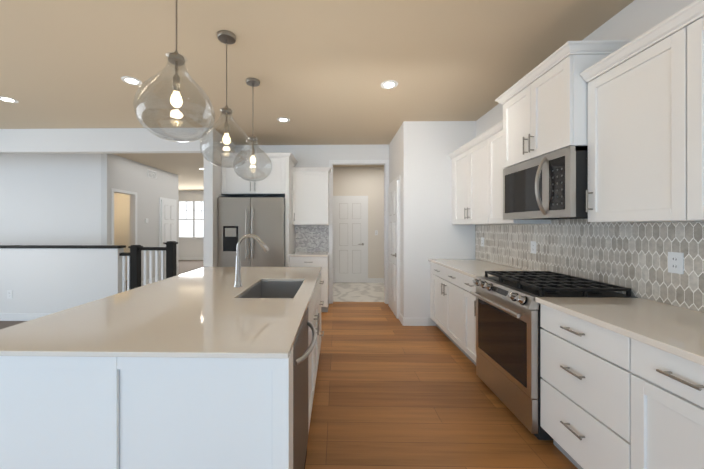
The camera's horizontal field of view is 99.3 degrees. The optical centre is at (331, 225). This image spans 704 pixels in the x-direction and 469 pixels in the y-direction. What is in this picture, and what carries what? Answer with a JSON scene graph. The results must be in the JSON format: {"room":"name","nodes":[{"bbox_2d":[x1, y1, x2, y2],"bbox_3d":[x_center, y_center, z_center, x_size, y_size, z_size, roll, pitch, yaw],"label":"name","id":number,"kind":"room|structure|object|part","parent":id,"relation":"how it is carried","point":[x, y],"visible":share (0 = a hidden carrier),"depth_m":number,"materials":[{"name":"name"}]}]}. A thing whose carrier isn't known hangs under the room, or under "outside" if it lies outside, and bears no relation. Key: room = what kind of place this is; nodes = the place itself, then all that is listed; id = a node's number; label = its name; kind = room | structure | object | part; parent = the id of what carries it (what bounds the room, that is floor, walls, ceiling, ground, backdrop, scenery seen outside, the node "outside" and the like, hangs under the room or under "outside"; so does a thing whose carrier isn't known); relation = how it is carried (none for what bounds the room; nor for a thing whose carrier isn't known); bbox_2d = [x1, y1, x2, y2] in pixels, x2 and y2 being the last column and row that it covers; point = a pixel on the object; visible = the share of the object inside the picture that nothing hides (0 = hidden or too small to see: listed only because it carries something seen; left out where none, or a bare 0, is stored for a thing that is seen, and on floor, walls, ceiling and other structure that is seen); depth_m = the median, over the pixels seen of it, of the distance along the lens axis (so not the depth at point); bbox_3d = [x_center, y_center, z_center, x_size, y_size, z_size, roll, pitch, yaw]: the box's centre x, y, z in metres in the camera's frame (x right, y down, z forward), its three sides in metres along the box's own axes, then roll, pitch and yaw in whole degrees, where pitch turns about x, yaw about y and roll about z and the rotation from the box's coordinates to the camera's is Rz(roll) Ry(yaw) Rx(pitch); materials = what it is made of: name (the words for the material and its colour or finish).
{"room":"kitchen","nodes":[
{"label":"kitchen","id":0,"kind":"room"},
{"bbox_2d":[0,154,100,244],"bbox_3d":[-6.210,-0.033,5.886,3.479,2.790,0.120,0,0,1],"label":"wall","id":1,"kind":"structure","parent":0,"point":[50,199],"depth_m":5.81,"materials":[{"name":"white paint"}]},
{"bbox_2d":[0,248,123,312],"bbox_3d":[-5.515,0.841,4.371,4.930,1.040,0.120,0,0,1],"label":"wall","id":2,"kind":"structure","parent":0,"point":[44,280],"depth_m":4.28,"materials":[{"name":"white paint"}]},
{"bbox_2d":[7,290,11,298],"bbox_3d":[-4.621,0.984,4.288,0.072,0.116,0.008,0,0,1],"label":"electrical outlet","id":3,"kind":"object","parent":2,"relation":"attached to","point":[9,294],"visible":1,"depth_m":4.29,"materials":[{"name":"white plastic"}]},
{"bbox_2d":[0,245,125,248],"bbox_3d":[-5.505,0.303,4.371,4.950,0.035,0.160,0,0,1],"label":"trim","id":4,"kind":"structure","parent":2,"relation":"on","point":[70,246],"depth_m":4.27,"materials":[{"name":"black paint"}]},
{"bbox_2d":[0,260,202,328],"bbox_3d":[-4.106,1.411,4.532,7.740,0.100,15.100,0,0,1],"label":"floor carpet","id":5,"kind":"object","parent":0,"point":[184,266],"depth_m":9.59,"materials":[{"name":"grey carpet"}]},
{"bbox_2d":[119,241,177,291],"bbox_3d":[-2.648,0.791,4.314,0.805,1.140,0.130,0,0,1],"label":"stair railing","id":6,"kind":"object","parent":5,"relation":"on","point":[133,255],"visible":0.48,"depth_m":4.29,"materials":[{"name":"black paint"}]},
{"bbox_2d":[0,128,203,153],"bbox_3d":[-4.918,-1.259,4.461,6.120,0.340,0.120,0,0,1],"label":"wall","id":7,"kind":"structure","parent":0,"point":[81,141],"depth_m":4.37,"materials":[{"name":"white paint"}]},
{"bbox_2d":[114,193,129,279],"bbox_3d":[-5.476,-0.031,7.562,2.080,2.790,0.100,0,0,1],"label":"wall","id":8,"kind":"structure","parent":0,"point":[121,219],"depth_m":7.50,"materials":[{"name":"white paint"}]},
{"bbox_2d":[101,154,177,280],"bbox_3d":[-4.385,-0.032,7.090,0.120,2.790,2.600,0,0,1],"label":"wall","id":9,"kind":"structure","parent":0,"point":[119,172],"depth_m":6.74,"materials":[{"name":"white paint"}]},
{"bbox_2d":[111,188,136,244],"bbox_3d":[-4.335,0.308,6.273,0.012,2.110,0.750,0,0,1],"label":"door frame","id":10,"kind":"structure","parent":9,"relation":"attached to","point":[113,190],"depth_m":5.94,"materials":[{"name":"white paint"}]},
{"bbox_2d":[147,169,156,178],"bbox_3d":[-4.316,-1.246,7.189,0.013,0.180,0.360,0,0,1],"label":"air vent","id":11,"kind":"object","parent":9,"relation":"in","point":[151,174],"visible":1,"depth_m":7.16,"materials":[{"name":"white metal"}]},
{"bbox_2d":[159,197,176,279],"bbox_3d":[-4.303,0.319,7.873,0.012,2.090,0.790,0,0,1],"label":"door frame","id":12,"kind":"structure","parent":9,"relation":"attached to","point":[160,198],"depth_m":7.52,"materials":[{"name":"white paint"}]},
{"bbox_2d":[161,200,175,278],"bbox_3d":[-4.260,0.345,7.872,0.094,2.022,0.670,0,0,1],"label":"door","id":13,"kind":"structure","parent":9,"relation":"in","point":[168,220],"depth_m":7.76,"materials":[{"name":"white paint"}]},
{"bbox_2d":[178,191,203,256],"bbox_3d":[-4.705,-0.027,12.057,6.240,2.790,0.120,0,0,1],"label":"wall","id":14,"kind":"structure","parent":0,"point":[190,247],"depth_m":12.02,"materials":[{"name":"white paint"}]},
{"bbox_2d":[178,200,203,237],"bbox_3d":[-5.527,-0.267,11.984,1.300,1.530,0.050,0,0,1],"label":"window","id":15,"kind":"structure","parent":14,"relation":"in","point":[190,218],"depth_m":12.01,"materials":[{"name":"white glass"}]},
{"bbox_2d":[203,128,234,266],"bbox_3d":[-1.716,-0.031,8.136,0.135,2.790,7.600,0,0,1],"label":"wall column","id":16,"kind":"structure","parent":0,"point":[212,183],"depth_m":4.34,"materials":[{"name":"white paint"}]},
{"bbox_2d":[235,144,388,166],"bbox_3d":[-0.414,-0.033,5.320,2.850,2.790,0.120,0,0,1],"label":"wall","id":17,"kind":"structure","parent":0,"point":[313,155],"depth_m":5.25,"materials":[{"name":"white paint"}]},
{"bbox_2d":[220,152,291,199],"bbox_3d":[-1.209,-0.813,4.955,1.002,0.630,0.640,0,0,1],"label":"upper cabinet","id":18,"kind":"object","parent":17,"relation":"attached to","point":[278,183],"depth_m":4.64,"materials":[{"name":"white paint"}]},
{"bbox_2d":[292,168,327,223],"bbox_3d":[-0.347,-0.491,5.093,0.597,0.944,0.330,0,0,1],"label":"upper cabinet","id":19,"kind":"object","parent":17,"relation":"attached to","point":[303,192],"depth_m":4.94,"materials":[{"name":"white paint"}]},
{"bbox_2d":[295,225,328,250],"bbox_3d":[-0.344,0.214,5.252,0.597,0.464,0.009,0,0,1],"label":"backsplash","id":20,"kind":"structure","parent":17,"relation":"attached to","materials":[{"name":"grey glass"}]},
{"bbox_2d":[329,160,388,303],"bbox_3d":[0.483,0.102,5.295,1.045,2.520,0.132,0,0,1],"label":"door frame","id":21,"kind":"structure","parent":17,"relation":"attached to","point":[385,163],"depth_m":5.24,"materials":[{"name":"white paint"}]},
{"bbox_2d":[0,0,633,190],"bbox_3d":[-2.941,-1.479,4.511,10.070,0.100,15.100,0,0,1],"label":"ceiling","id":22,"kind":"structure","parent":0,"point":[321,70],"depth_m":2.58,"materials":[{"name":"beige paint"}]},
{"bbox_2d":[0,96,18,102],"bbox_3d":[-3.659,-1.426,3.376,0.176,0.006,0.176,0,0,1],"label":"recessed light","id":23,"kind":"object","parent":22,"relation":"in","point":[7,99],"visible":1,"depth_m":3.37,"materials":[{"name":"white paint"}]},
{"bbox_2d":[121,76,141,84],"bbox_3d":[-1.968,-1.427,2.942,0.176,0.006,0.176,0,0,1],"label":"recessed light","id":24,"kind":"object","parent":22,"relation":"in","point":[130,80],"visible":1,"depth_m":2.92,"materials":[{"name":"white paint"}]},
{"bbox_2d":[133,0,214,141],"bbox_3d":[-0.803,-0.937,1.547,0.374,0.988,0.374,0,0,1],"label":"pendant light","id":25,"kind":"object","parent":22,"relation":"hanging from","point":[176,59],"visible":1,"depth_m":1.54,"materials":[{"name":"clear glass"}]},
{"bbox_3d":[-0.803,-0.657,1.547,0.374,0.427,0.374,0,0,1],"label":"glass","id":26,"kind":"part","parent":25,"relation":"part of","materials":[{"name":"clear glass"}]},
{"bbox_3d":[-0.803,-0.657,1.547,0.058,0.084,0.058,0,0,1],"label":"bulb","id":27,"kind":"part","parent":25,"relation":"part of","materials":[{"name":"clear glass"}]},
{"bbox_2d":[199,30,251,167],"bbox_3d":[-0.789,-0.937,2.247,0.374,0.988,0.374,0,0,1],"label":"pendant light","id":28,"kind":"object","parent":22,"relation":"hanging from","point":[226,37],"visible":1,"depth_m":2.24,"materials":[{"name":"clear glass"}]},
{"bbox_3d":[-0.789,-0.656,2.247,0.374,0.427,0.374,0,0,1],"label":"glass","id":29,"kind":"part","parent":28,"relation":"part of","materials":[{"name":"clear glass"}]},
{"bbox_2d":[233,78,271,180],"bbox_3d":[-0.775,-0.936,2.947,0.374,0.988,0.374,0,0,1],"label":"pendant light","id":30,"kind":"object","parent":22,"relation":"hanging from","point":[253,82],"visible":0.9,"depth_m":2.94,"materials":[{"name":"clear glass"}]},
{"bbox_3d":[-0.775,-0.656,2.947,0.374,0.427,0.374,0,0,1],"label":"glass","id":31,"kind":"part","parent":30,"relation":"part of","materials":[{"name":"clear glass"}]},
{"bbox_2d":[277,117,289,121],"bbox_3d":[-0.646,-1.426,4.015,0.176,0.006,0.176,0,0,1],"label":"recessed light","id":32,"kind":"object","parent":22,"relation":"in","point":[282,119],"visible":1,"depth_m":3.99,"materials":[{"name":"white paint"}]},
{"bbox_2d":[381,80,397,88],"bbox_3d":[0.585,-1.427,3.020,0.176,0.006,0.176,0,0,1],"label":"recessed light","id":33,"kind":"object","parent":22,"relation":"in","point":[390,84],"visible":1,"depth_m":3.01,"materials":[{"name":"white paint"}]},
{"bbox_2d":[333,283,383,301],"bbox_3d":[0.966,1.413,6.326,2.330,0.100,1.950,0,0,1],"label":"floor","id":34,"kind":"structure","parent":0,"point":[358,292],"depth_m":6.12,"materials":[{"name":"tile"}]},
{"bbox_2d":[333,167,383,282],"bbox_3d":[0.924,-0.031,7.243,2.210,2.790,0.120,0,0,1],"label":"wall","id":35,"kind":"structure","parent":0,"point":[359,181],"depth_m":7.17,"materials":[{"name":"beige paint"}]},
{"bbox_2d":[335,198,365,282],"bbox_3d":[0.447,0.344,7.144,0.740,2.022,0.094,0,0,1],"label":"hall door","id":36,"kind":"structure","parent":35,"relation":"in","point":[350,240],"depth_m":7.15,"materials":[{"name":"white paint"}]},
{"bbox_2d":[389,121,475,325],"bbox_3d":[1.488,-0.034,4.706,0.980,2.790,1.270,0,0,1],"label":"wall","id":37,"kind":"structure","parent":0,"point":[420,161],"depth_m":4.08,"materials":[{"name":"white paint"}]},
{"bbox_2d":[388,180,398,318],"bbox_3d":[0.950,0.342,4.717,0.094,2.022,0.730,0,0,1],"label":"pantry door","id":38,"kind":"structure","parent":37,"relation":"in","point":[393,246],"depth_m":4.56,"materials":[{"name":"white paint"}]},
{"bbox_2d":[389,175,399,319],"bbox_3d":[0.993,0.316,4.716,0.012,2.090,0.850,0,0,1],"label":"door frame","id":39,"kind":"structure","parent":37,"relation":"attached to","point":[398,178],"depth_m":4.30,"materials":[{"name":"white paint"}]},
{"bbox_2d":[305,302,577,468],"bbox_3d":[-0.108,1.408,1.136,4.270,0.100,8.470,0,0,1],"label":"floor","id":40,"kind":"structure","parent":0,"point":[391,391],"depth_m":2.24,"materials":[{"name":"brown wood"}]},
{"bbox_2d":[0,267,323,468],"bbox_3d":[-0.720,0.911,2.155,1.318,0.896,2.178,0,0,1],"label":"kitchen island","id":41,"kind":"object","parent":40,"relation":"on","point":[209,368],"depth_m":1.08,"materials":[{"name":"white wood"}]},
{"bbox_2d":[0,267,319,361],"bbox_3d":[-0.766,0.453,2.153,1.275,0.019,2.204,0,0,1],"label":"island countertop","id":42,"kind":"structure","parent":41,"relation":"on","point":[200,313],"depth_m":1.36,"materials":[{"name":"beige stone"}]},
{"bbox_2d":[232,234,268,285],"bbox_3d":[-0.583,0.251,2.201,0.259,0.385,0.096,0,0,1],"label":"faucet","id":43,"kind":"object","parent":42,"relation":"on","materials":[{"name":"silver metal"}]},
{"bbox_2d":[240,278,303,297],"bbox_3d":[-0.413,0.577,2.174,0.394,0.252,0.694,0,0,1],"label":"sink","id":44,"kind":"object","parent":42,"relation":"in","point":[267,287],"depth_m":2.51,"materials":[{"name":"grey metal"}]},
{"bbox_2d":[293,307,316,468],"bbox_3d":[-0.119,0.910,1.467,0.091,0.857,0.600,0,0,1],"label":"dishwasher","id":45,"kind":"object","parent":41,"relation":"in","point":[301,351],"depth_m":1.39,"materials":[{"name":"silver metal"}]},
{"bbox_2d":[218,197,284,266],"bbox_3d":[-1.210,0.466,4.829,0.990,1.790,0.832,0,0,1],"label":"fridge","id":46,"kind":"object","parent":40,"relation":"on","point":[262,219],"visible":0.42,"depth_m":4.49,"materials":[{"name":"silver metal"}]},
{"bbox_2d":[288,256,327,311],"bbox_3d":[-0.350,0.920,4.946,0.597,0.884,0.620,0,0,1],"label":"base cabinet","id":47,"kind":"object","parent":40,"relation":"on","point":[293,261],"depth_m":4.63,"materials":[{"name":"white paint"}]},
{"bbox_2d":[292,252,327,255],"bbox_3d":[-0.350,0.462,4.932,0.597,0.030,0.649,0,0,1],"label":"countertop","id":48,"kind":"structure","parent":47,"relation":"on","point":[293,253],"depth_m":4.76,"materials":[{"name":"white stone"}]},
{"bbox_2d":[430,263,459,348],"bbox_3d":[1.644,0.918,3.501,0.620,0.884,1.128,0,0,1],"label":"base cabinet","id":49,"kind":"object","parent":40,"relation":"on","point":[444,284],"depth_m":3.46,"materials":[{"name":"white wood"}]},
{"bbox_2d":[428,259,519,278],"bbox_3d":[1.626,0.460,3.348,0.649,0.031,1.436,0,0,1],"label":"countertop","id":50,"kind":"structure","parent":49,"relation":"on","point":[474,268],"depth_m":3.28,"materials":[{"name":"white stone"}]},
{"bbox_2d":[460,275,535,364],"bbox_3d":[1.630,0.917,2.843,0.620,0.884,0.428,0,0,1],"label":"base cabinet","id":51,"kind":"object","parent":40,"relation":"on","point":[467,300],"depth_m":2.91,"materials":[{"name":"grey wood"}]},
{"bbox_2d":[470,271,637,439],"bbox_3d":[1.554,0.876,2.245,0.724,0.966,0.762,0,0,1],"label":"range","id":52,"kind":"object","parent":40,"relation":"on","point":[508,327],"visible":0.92,"depth_m":2.08,"materials":[{"name":"grey metal"}]},
{"bbox_2d":[540,307,623,468],"bbox_3d":[1.604,0.916,1.541,0.620,0.884,0.633,0,0,1],"label":"base cabinet","id":53,"kind":"object","parent":40,"relation":"on","point":[621,383],"depth_m":1.54,"materials":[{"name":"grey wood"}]},
{"bbox_2d":[536,295,703,366],"bbox_3d":[1.566,0.457,0.363,0.649,0.031,2.990,0,0,1],"label":"countertop","id":54,"kind":"structure","parent":53,"relation":"on","point":[669,328],"depth_m":1.42,"materials":[{"name":"beige stone"}]},
{"bbox_2d":[624,339,703,468],"bbox_3d":[1.594,0.915,1.044,0.620,0.884,0.480,0,0,1],"label":"base cabinet","id":55,"kind":"object","parent":40,"relation":"on","point":[664,394],"depth_m":1.17,"materials":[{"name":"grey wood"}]},
{"bbox_2d":[476,0,694,297],"bbox_3d":[1.986,-0.036,2.071,0.120,2.790,10.420,0,0,1],"label":"wall","id":56,"kind":"structure","parent":0,"point":[634,19],"depth_m":1.92,"materials":[{"name":"white paint"}]},
{"bbox_2d":[452,132,483,223],"bbox_3d":[1.789,-0.495,3.539,0.330,0.949,1.048,0,0,1],"label":"upper cabinet","id":57,"kind":"object","parent":56,"relation":"attached to","point":[468,161],"depth_m":3.51,"materials":[{"name":"white paint"}]},
{"bbox_2d":[484,124,550,223],"bbox_3d":[1.776,-0.495,2.881,0.330,0.949,0.508,0,0,1],"label":"upper cabinet","id":58,"kind":"object","parent":56,"relation":"attached to","point":[493,178],"depth_m":2.98,"materials":[{"name":"white paint"}]},
{"bbox_2d":[500,40,631,171],"bbox_3d":[1.713,-0.816,2.243,0.430,0.628,0.762,0,0,1],"label":"upper cabinet","id":59,"kind":"object","parent":56,"relation":"attached to","point":[543,114],"depth_m":2.04,"materials":[{"name":"white paint"}]},
{"bbox_2d":[503,146,587,219],"bbox_3d":[1.678,-0.278,2.243,0.497,0.444,0.762,0,0,1],"label":"microwave","id":60,"kind":"object","parent":59,"relation":"attached to","point":[552,185],"visible":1,"depth_m":2.06,"materials":[{"name":"grey metal"}]},
{"bbox_3d":[1.465,-0.278,2.016,0.082,0.408,0.174,0,0,1],"label":"microwave handle","id":61,"kind":"part","parent":60,"relation":"part of","materials":[{"name":"silver metal"}]},
{"bbox_2d":[475,219,703,312],"bbox_3d":[1.907,0.194,1.461,0.010,0.498,5.198,0,0,1],"label":"backsplash","id":62,"kind":"structure","parent":56,"relation":"attached to","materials":[{"name":"tile"}]},
{"bbox_2d":[531,241,535,253],"bbox_3d":[1.926,0.205,2.852,0.008,0.116,0.072,0,0,1],"label":"electrical outlet","id":63,"kind":"object","parent":62,"relation":"attached to","point":[533,247],"visible":1,"depth_m":2.84,"materials":[{"name":"white plastic"}]},
{"bbox_2d":[668,252,683,273],"bbox_3d":[1.902,0.203,1.652,0.008,0.116,0.072,0,0,1],"label":"electrical outlet","id":64,"kind":"object","parent":62,"relation":"attached to","point":[675,262],"visible":1,"depth_m":1.65,"materials":[{"name":"white plastic"}]},
{"bbox_2d":[584,24,663,221],"bbox_3d":[1.749,-0.487,1.562,0.330,0.929,0.588,0,0,1],"label":"upper cabinet","id":65,"kind":"object","parent":56,"relation":"attached to","point":[629,114],"depth_m":1.61,"materials":[{"name":"white paint"}]},
{"bbox_2d":[664,0,703,221],"bbox_3d":[1.734,-0.487,0.803,0.330,0.929,1.170,0,0,1],"label":"upper cabinet","id":66,"kind":"object","parent":56,"relation":"attached to","point":[683,32],"depth_m":1.34,"materials":[{"name":"white paint"}]},
{"bbox_3d":[-8.035,-0.034,4.613,0.120,2.790,15.100,0,0,1],"label":"wall","id":67,"kind":"structure","parent":0,"visible":0},
{"bbox_2d":[0,313,52,320],"bbox_3d":[-5.516,1.306,4.305,4.930,0.110,0.013,0,0,1],"label":"baseboard","id":68,"kind":"structure","parent":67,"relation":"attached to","point":[32,316],"depth_m":4.28,"materials":[{"name":"white paint"}]},
{"bbox_2d":[141,276,159,285],"bbox_3d":[-4.318,1.308,7.062,0.013,0.110,0.830,0,0,1],"label":"baseboard","id":69,"kind":"structure","parent":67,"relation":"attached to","point":[142,282],"depth_m":7.00,"materials":[{"name":"white paint"}]},
{"bbox_2d":[178,257,202,259],"bbox_3d":[-4.766,1.313,11.990,6.120,0.110,0.013,0,0,1],"label":"baseboard","id":70,"kind":"structure","parent":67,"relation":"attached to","point":[179,258],"depth_m":12.00,"materials":[{"name":"white paint"}]},
{"bbox_2d":[368,278,383,282],"bbox_3d":[1.443,1.309,7.165,1.130,0.110,0.013,0,0,1],"label":"baseboard","id":71,"kind":"structure","parent":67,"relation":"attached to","point":[370,280],"depth_m":7.17,"materials":[{"name":"white paint"}]},
{"bbox_2d":[402,317,427,325],"bbox_3d":[1.145,1.306,4.071,0.343,0.110,0.013,0,0,1],"label":"baseboard","id":72,"kind":"structure","parent":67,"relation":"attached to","point":[405,321],"depth_m":4.06,"materials":[{"name":"white paint"}]}
]}

